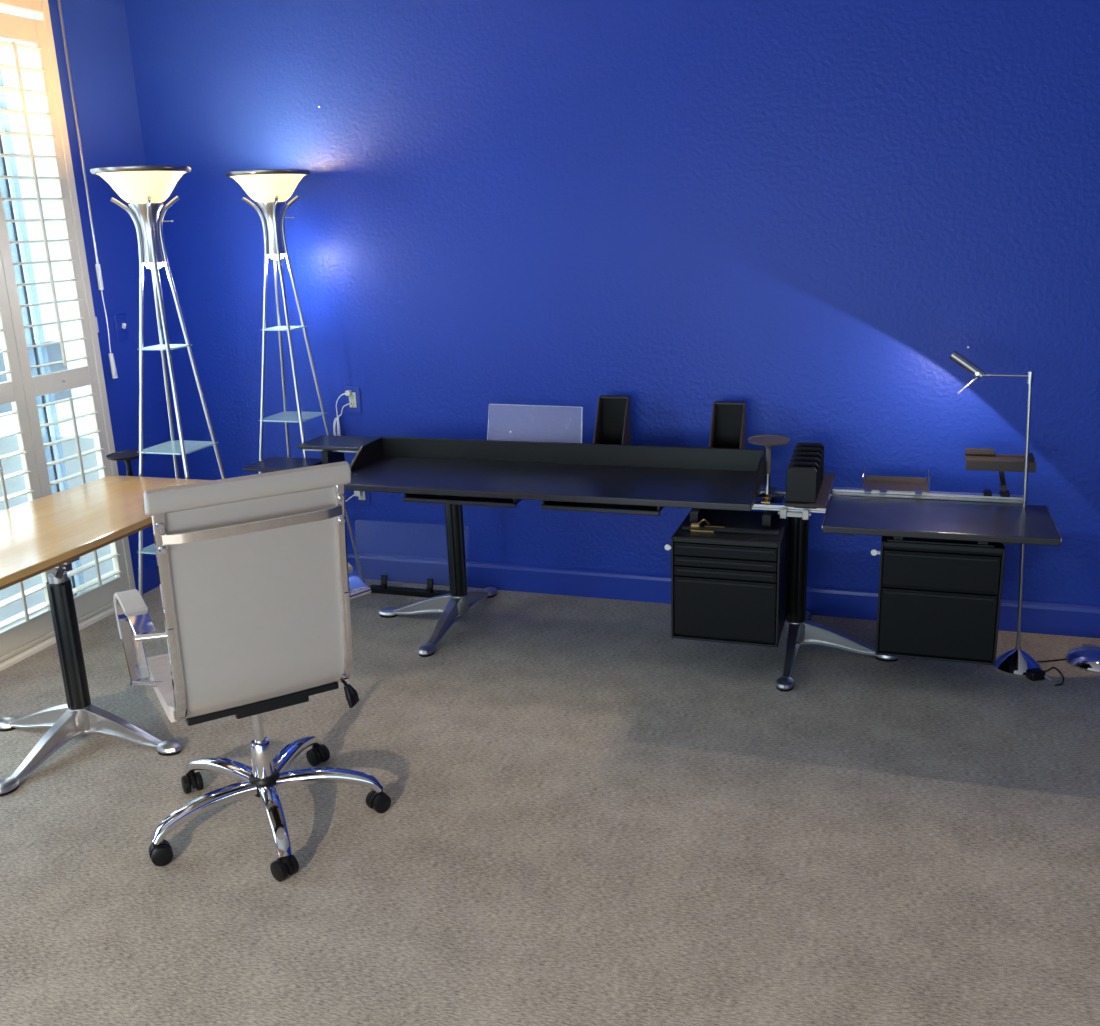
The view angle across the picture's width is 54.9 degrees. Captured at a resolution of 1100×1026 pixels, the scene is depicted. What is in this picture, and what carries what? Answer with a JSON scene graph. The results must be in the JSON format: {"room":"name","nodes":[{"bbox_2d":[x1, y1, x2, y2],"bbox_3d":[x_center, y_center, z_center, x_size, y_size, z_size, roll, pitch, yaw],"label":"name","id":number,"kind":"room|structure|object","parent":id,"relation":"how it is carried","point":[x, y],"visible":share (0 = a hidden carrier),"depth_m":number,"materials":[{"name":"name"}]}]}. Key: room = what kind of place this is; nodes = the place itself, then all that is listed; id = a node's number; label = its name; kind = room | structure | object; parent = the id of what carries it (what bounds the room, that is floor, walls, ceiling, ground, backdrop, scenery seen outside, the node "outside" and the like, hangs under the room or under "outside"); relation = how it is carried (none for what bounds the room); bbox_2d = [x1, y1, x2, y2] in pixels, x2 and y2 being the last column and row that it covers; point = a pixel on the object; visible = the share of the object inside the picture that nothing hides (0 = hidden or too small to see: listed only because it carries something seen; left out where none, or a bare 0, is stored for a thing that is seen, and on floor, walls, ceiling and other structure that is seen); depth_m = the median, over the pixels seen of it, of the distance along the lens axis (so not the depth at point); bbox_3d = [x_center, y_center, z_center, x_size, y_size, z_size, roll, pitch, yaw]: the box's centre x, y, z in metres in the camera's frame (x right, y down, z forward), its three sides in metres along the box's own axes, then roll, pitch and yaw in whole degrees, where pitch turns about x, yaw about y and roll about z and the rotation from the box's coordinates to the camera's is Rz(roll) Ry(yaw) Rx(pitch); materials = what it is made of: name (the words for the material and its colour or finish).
{"room":"home office","nodes":[
{"label":"home office","id":0,"kind":"room"},
{"bbox_2d":[48,0,184,569],"bbox_3d":[-2.839,-0.374,2.347,0.060,3.000,6.280,3,17,18],"label":"wall","id":1,"kind":"structure","parent":0,"point":[96,31],"depth_m":4.77,"materials":[{"name":"blue paint"}]},
{"bbox_2d":[0,605,114,670],"bbox_3d":[-2.407,0.779,3.687,0.052,0.026,2.895,3,17,18],"label":"trim","id":2,"kind":"structure","parent":1,"relation":"attached to","point":[18,657],"depth_m":4.45,"materials":[{"name":"white paint"}]},
{"bbox_2d":[0,12,115,596],"bbox_3d":[-2.200,-0.729,4.264,0.048,2.600,0.885,3,17,18],"label":"window","id":3,"kind":"structure","parent":1,"relation":"in","point":[31,15],"depth_m":4.41,"materials":[{"name":"white plastic"}]},
{"bbox_2d":[0,253,53,656],"bbox_3d":[-2.218,-0.642,4.047,0.088,2.459,0.426,4,17,21],"label":"plantation shutter","id":4,"kind":"object","parent":3,"relation":"attached to","point":[15,636],"visible":0.63,"depth_m":4.29,"materials":[{"name":"paint"}]},
{"bbox_2d":[0,12,129,617],"bbox_3d":[-2.085,-0.757,4.436,0.088,2.459,0.426,4,17,21],"label":"plantation shutter","id":5,"kind":"object","parent":3,"relation":"attached to","point":[14,27],"visible":0.83,"depth_m":4.40,"materials":[{"name":"paint"}]},
{"bbox_2d":[0,0,135,661],"bbox_3d":[-2.156,-0.734,4.228,0.034,2.574,0.928,3,17,18],"label":"trim","id":6,"kind":"structure","parent":1,"relation":"attached to","point":[41,7],"depth_m":4.50,"materials":[{"name":"paint"}]},
{"bbox_2d":[57,0,117,378],"bbox_3d":[-2.004,-1.434,4.528,0.061,1.721,0.030,3,17,18],"label":"blind wand","id":7,"kind":"object","parent":1,"relation":"hanging from","point":[97,265],"visible":1,"depth_m":4.52,"materials":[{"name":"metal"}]},
{"bbox_2d":[114,313,129,340],"bbox_3d":[-1.952,-0.850,4.843,0.028,0.120,0.080,3,17,18],"label":"light switch","id":8,"kind":"object","parent":1,"relation":"attached to","point":[120,320],"visible":1,"depth_m":4.84,"materials":[{"name":"blue paint"}]},
{"bbox_2d":[133,560,159,593],"bbox_3d":[-1.893,0.272,5.230,0.017,0.128,0.500,3,17,18],"label":"baseboard","id":9,"kind":"structure","parent":1,"relation":"attached to","point":[150,570],"depth_m":5.10,"materials":[{"name":"blue paint"}]},
{"bbox_2d":[0,579,1099,1025],"bbox_3d":[0.281,1.298,1.769,6.680,0.120,6.280,3,17,18],"label":"floor","id":10,"kind":"structure","parent":0,"point":[596,815],"depth_m":2.94,"materials":[{"name":"grey carpet"}]},
{"bbox_2d":[0,557,181,796],"bbox_3d":[-1.669,0.482,3.366,0.782,0.720,1.580,3,17,18],"label":"table leg","id":11,"kind":"object","parent":10,"relation":"on","point":[78,717],"visible":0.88,"depth_m":3.53,"materials":[{"name":"metal"}]},
{"bbox_2d":[0,475,212,589],"bbox_3d":[-1.725,0.107,3.308,0.600,0.034,1.690,3,17,18],"label":"wooden tabletop","id":12,"kind":"object","parent":11,"relation":"on","point":[38,536],"visible":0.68,"depth_m":3.50,"materials":[{"name":"brown wood"}]},
{"bbox_2d":[106,450,146,475],"bbox_3d":[-1.613,-0.162,4.166,0.313,0.128,0.156,10,20,36],"label":"tray","id":13,"kind":"object","parent":11,"relation":"attached to","point":[127,456],"visible":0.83,"depth_m":4.20,"materials":[{"name":"black plastic"}]},
{"bbox_2d":[126,471,132,475],"bbox_3d":[-1.607,-0.116,4.133,0.044,0.058,0.261,-14,20,-37],"label":"socket","id":14,"kind":"object","parent":13,"relation":"attached to","point":[129,473],"depth_m":4.21,"materials":[{"name":"black plastic"}]},
{"bbox_2d":[90,165,225,641],"bbox_3d":[-1.477,-0.362,4.166,0.378,1.897,0.378,3,17,18],"label":"lamp","id":15,"kind":"object","parent":10,"relation":"on","point":[145,187],"visible":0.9,"depth_m":3.98,"materials":[{"name":"metal"}]},
{"bbox_2d":[141,543,155,553],"bbox_3d":[-1.460,0.124,4.303,0.298,0.006,0.298,3,17,18],"label":"glass shelf","id":16,"kind":"object","parent":15,"relation":"attached to","point":[150,549],"depth_m":4.22,"materials":[{"name":"teal"}]},
{"bbox_2d":[141,344,188,349],"bbox_3d":[-1.487,-0.641,4.087,0.147,0.006,0.147,3,17,18],"label":"glass shelf","id":17,"kind":"object","parent":15,"relation":"attached to","point":[161,346],"depth_m":4.06,"materials":[{"name":"teal"}]},
{"bbox_2d":[141,440,215,454],"bbox_3d":[-1.473,-0.261,4.194,0.222,0.006,0.222,3,17,18],"label":"glass shelf","id":18,"kind":"object","parent":15,"relation":"attached to","point":[172,447],"depth_m":4.17,"materials":[{"name":"teal"}]},
{"bbox_2d":[113,461,390,881],"bbox_3d":[-0.844,0.375,2.944,0.666,1.096,0.662,-11,18,-28],"label":"office chair","id":19,"kind":"object","parent":10,"relation":"on","point":[256,576],"visible":1,"depth_m":2.73,"materials":[{"name":"white leather"}]},
{"bbox_2d":[225,169,364,582],"bbox_3d":[-1.162,-0.535,4.740,0.378,1.897,0.378,3,17,18],"label":"lamp","id":20,"kind":"object","parent":10,"relation":"on","point":[269,188],"visible":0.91,"depth_m":4.56,"materials":[{"name":"metal"}]},
{"bbox_2d":[264,326,304,330],"bbox_3d":[-1.172,-0.814,4.661,0.147,0.006,0.147,3,17,18],"label":"glass shelf","id":21,"kind":"object","parent":20,"relation":"attached to","point":[277,328],"depth_m":4.62,"materials":[{"name":"teal"}]},
{"bbox_2d":[262,411,324,422],"bbox_3d":[-1.158,-0.434,4.768,0.222,0.006,0.222,3,17,18],"label":"glass shelf","id":22,"kind":"object","parent":20,"relation":"attached to","point":[286,416],"depth_m":4.75,"materials":[{"name":"teal"}]},
{"bbox_2d":[369,575,449,597],"bbox_3d":[-0.653,0.216,4.899,0.578,0.329,0.098,3,17,18],"label":"panel","id":23,"kind":"object","parent":10,"relation":"on","point":[383,588],"visible":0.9,"depth_m":4.91,"materials":[{"name":"black"}]},
{"bbox_2d":[379,487,1022,691],"bbox_3d":[0.323,0.201,4.260,2.898,0.637,0.807,3,17,18],"label":"frame","id":24,"kind":"object","parent":10,"relation":"on","point":[456,604],"visible":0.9,"depth_m":4.08,"materials":[{"name":"metal"}]},
{"bbox_2d":[243,457,321,471],"bbox_3d":[-1.137,-0.180,4.560,0.285,0.072,0.220,3,17,18],"label":"shelf","id":25,"kind":"object","parent":24,"relation":"attached to","point":[271,464],"visible":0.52,"depth_m":4.53,"materials":[{"name":"black laminate"}]},
{"bbox_2d":[297,435,378,463],"bbox_3d":[-0.916,-0.242,4.620,0.300,0.142,0.240,3,17,18],"label":"shelf","id":26,"kind":"object","parent":24,"relation":"attached to","point":[332,448],"visible":0.66,"depth_m":4.56,"materials":[{"name":"black laminate"}]},
{"bbox_2d":[487,404,582,442],"bbox_3d":[-0.071,-0.306,4.490,0.465,0.277,0.200,3,17,18],"label":"panel","id":27,"kind":"object","parent":24,"relation":"on","point":[492,404],"visible":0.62,"depth_m":4.51,"materials":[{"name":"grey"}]},
{"bbox_2d":[345,436,765,510],"bbox_3d":[-0.020,-0.147,4.154,1.673,0.160,0.505,3,17,18],"label":"work surface","id":28,"kind":"object","parent":24,"relation":"on","point":[733,479],"visible":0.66,"depth_m":4.18,"materials":[{"name":"black laminate"}]},
{"bbox_2d":[403,493,521,507],"bbox_3d":[-0.306,-0.092,4.200,0.468,0.041,0.314,3,17,18],"label":"tray","id":29,"kind":"object","parent":28,"relation":"attached to","point":[418,498],"visible":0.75,"depth_m":4.08,"materials":[{"name":"black laminate"}]},
{"bbox_2d":[541,501,662,515],"bbox_3d":[0.228,-0.062,4.026,0.453,0.041,0.314,3,17,18],"label":"tray","id":30,"kind":"object","parent":28,"relation":"attached to","point":[546,505],"visible":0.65,"depth_m":3.90,"materials":[{"name":"black laminate"}]},
{"bbox_2d":[593,395,630,444],"bbox_3d":[0.251,-0.312,4.389,0.128,0.322,0.190,3,17,18],"label":"file holder","id":31,"kind":"object","parent":24,"relation":"on","point":[613,417],"visible":0.52,"depth_m":4.44,"materials":[{"name":"black plastic"}]},
{"bbox_2d":[665,508,789,647],"bbox_3d":[0.676,0.211,4.001,0.421,0.430,0.423,3,17,18],"label":"file cabinet","id":32,"kind":"object","parent":24,"relation":"hanging from","point":[730,568],"visible":0.98,"depth_m":3.82,"materials":[{"name":"black paint"},{"name":"black metal"}]},
{"bbox_2d":[709,401,745,448],"bbox_3d":[0.707,-0.279,4.242,0.128,0.306,0.190,3,17,18],"label":"file holder","id":33,"kind":"object","parent":24,"relation":"on","point":[728,422],"visible":0.54,"depth_m":4.30,"materials":[{"name":"black plastic"}]},
{"bbox_2d":[747,435,789,503],"bbox_3d":[0.828,-0.174,4.004,0.156,0.226,0.225,3,17,18],"label":"tray","id":34,"kind":"object","parent":24,"relation":"attached to","point":[768,441],"visible":1,"depth_m":3.97,"materials":[{"name":"beige plastic"}]},
{"bbox_2d":[784,473,834,508],"bbox_3d":[0.990,-0.082,4.017,0.146,0.030,0.480,3,17,18],"label":"shelf","id":35,"kind":"object","parent":24,"relation":"attached to","point":[828,479],"visible":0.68,"depth_m":3.86,"materials":[{"name":"beige plastic"}]},
{"bbox_2d":[786,442,823,502],"bbox_3d":[0.954,-0.155,3.949,0.109,0.150,0.332,3,17,18],"label":"slotted sorter","id":36,"kind":"object","parent":35,"relation":"on","point":[804,473],"visible":1,"depth_m":3.82,"materials":[{"name":"black plastic"}]},
{"bbox_2d":[862,467,929,495],"bbox_3d":[1.306,-0.124,3.996,0.238,0.064,0.193,3,17,18],"label":"paper tray","id":37,"kind":"object","parent":24,"relation":"on","point":[882,484],"visible":1,"depth_m":4.03,"materials":[{"name":"beige plastic"}]},
{"bbox_2d":[822,495,1061,545],"bbox_3d":[1.361,0.017,3.730,0.747,0.039,0.488,3,17,18],"label":"work surface","id":38,"kind":"object","parent":24,"relation":"on","point":[1013,524],"visible":1,"depth_m":3.63,"materials":[{"name":"black laminate"}]},
{"bbox_2d":[871,536,1004,664],"bbox_3d":[1.372,0.248,3.797,0.427,0.444,0.378,3,17,18],"label":"file cabinet","id":39,"kind":"object","parent":38,"relation":"hanging from","point":[939,599],"visible":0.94,"depth_m":3.62,"materials":[{"name":"black paint"},{"name":"black metal"}]},
{"bbox_2d":[965,448,1035,496],"bbox_3d":[1.647,-0.148,3.883,0.234,0.147,0.142,3,17,18],"label":"shelf","id":40,"kind":"object","parent":24,"relation":"attached to","point":[981,459],"visible":0.94,"depth_m":3.86,"materials":[{"name":"beige plastic"}]},
{"bbox_2d":[965,454,1035,472],"bbox_3d":[1.650,-0.184,3.885,0.234,0.038,0.114,3,17,18],"label":"tray","id":41,"kind":"object","parent":40,"relation":"on","point":[1001,463],"depth_m":3.85,"materials":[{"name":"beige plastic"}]},
{"bbox_2d":[949,350,1040,675],"bbox_3d":[1.609,0.003,3.813,0.392,1.171,0.168,3,17,18],"label":"floor lamp","id":42,"kind":"object","parent":10,"relation":"on","point":[1016,661],"visible":0.89,"depth_m":3.83,"materials":[{"name":"silver metal"}]},
{"bbox_2d":[1026,668,1050,680],"bbox_3d":[1.766,0.585,3.825,0.070,0.034,0.055,-5,16,-9],"label":"cord dimmer","id":43,"kind":"object","parent":10,"relation":"on","point":[1034,674],"visible":1,"depth_m":3.81,"materials":[{"name":"black plastic"}]},
{"bbox_2d":[1037,659,1065,685],"bbox_3d":[1.839,0.570,3.889,0.107,0.022,0.264,7,18,29],"label":"cable","id":44,"kind":"object","parent":10,"relation":"on","point":[1058,670],"visible":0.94,"depth_m":3.89,"materials":[{"name":"black plastic"}]},
{"bbox_2d":[1065,644,1099,672],"bbox_3d":[2.019,-0.044,3.780,0.212,1.250,0.212,3,17,18],"label":"lamp","id":45,"kind":"object","parent":10,"relation":"on","point":[1086,657],"visible":1,"depth_m":3.92,"materials":[{"name":"silver metal"}]},
{"bbox_2d":[124,0,1099,605],"bbox_3d":[1.186,-1.026,4.144,6.400,3.000,0.140,3,17,18],"label":"wall","id":46,"kind":"structure","parent":0,"point":[798,212],"depth_m":4.31,"materials":[{"name":"blue paint"}]},
{"bbox_2d":[333,390,351,435],"bbox_3d":[-0.969,-0.446,4.950,0.105,0.257,0.024,3,17,18],"label":"power cord","id":47,"kind":"object","parent":46,"relation":"hanging from","point":[348,392],"visible":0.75,"depth_m":4.96,"materials":[{"name":"white plastic"}]},
{"bbox_2d":[344,386,361,412],"bbox_3d":[-0.919,-0.527,4.929,0.078,0.124,0.012,3,17,18],"label":"wall outlet","id":48,"kind":"object","parent":46,"relation":"attached to","point":[354,401],"visible":1,"depth_m":4.93,"materials":[{"name":"blue paint"}]},
{"bbox_2d":[349,392,356,407],"bbox_3d":[-0.919,-0.527,4.926,0.036,0.072,0.005,3,17,18],"label":"receptacle","id":49,"kind":"object","parent":48,"relation":"attached to","point":[353,398],"depth_m":4.92,"materials":[{"name":"beige plastic"}]},
{"bbox_2d":[345,491,362,501],"bbox_3d":[-1.005,0.103,5.096,0.242,0.448,0.046,0,16,8],"label":"power cord","id":50,"kind":"object","parent":46,"relation":"attached to","point":[356,493],"visible":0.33,"depth_m":5.02,"materials":[{"name":"white plastic"}]},
{"bbox_2d":[355,491,369,504],"bbox_3d":[-0.898,-0.098,5.048,0.078,0.124,0.012,3,17,18],"label":"wall outlet","id":51,"kind":"object","parent":46,"relation":"attached to","point":[364,499],"visible":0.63,"depth_m":5.05,"materials":[{"name":"blue paint"}]},
{"bbox_2d":[358,491,364,499],"bbox_3d":[-0.899,-0.097,5.046,0.036,0.072,0.005,3,17,18],"label":"receptacle","id":52,"kind":"object","parent":51,"relation":"attached to","point":[362,497],"depth_m":5.05,"materials":[{"name":"beige plastic"}]},
{"bbox_2d":[347,552,1099,637],"bbox_3d":[1.212,0.377,4.462,6.400,0.128,0.017,3,17,18],"label":"baseboard","id":53,"kind":"structure","parent":46,"relation":"attached to","point":[1036,617],"depth_m":4.74,"materials":[{"name":"blue paint"}]},
{"label":"outside","id":54,"kind":"structure","parent":0,"visible":0},
{"bbox_2d":[0,435,114,630],"bbox_3d":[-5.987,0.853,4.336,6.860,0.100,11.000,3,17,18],"label":"window","id":55,"kind":"structure","parent":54,"point":[10,444],"depth_m":7.58,"materials":[{"name":"glass"}]},
{"bbox_2d":[0,341,71,413],"bbox_3d":[-6.174,-0.840,9.059,0.200,0.610,5.400,3,17,18],"label":"fence","id":56,"kind":"object","parent":55,"relation":"on","point":[49,353],"visible":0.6,"depth_m":11.21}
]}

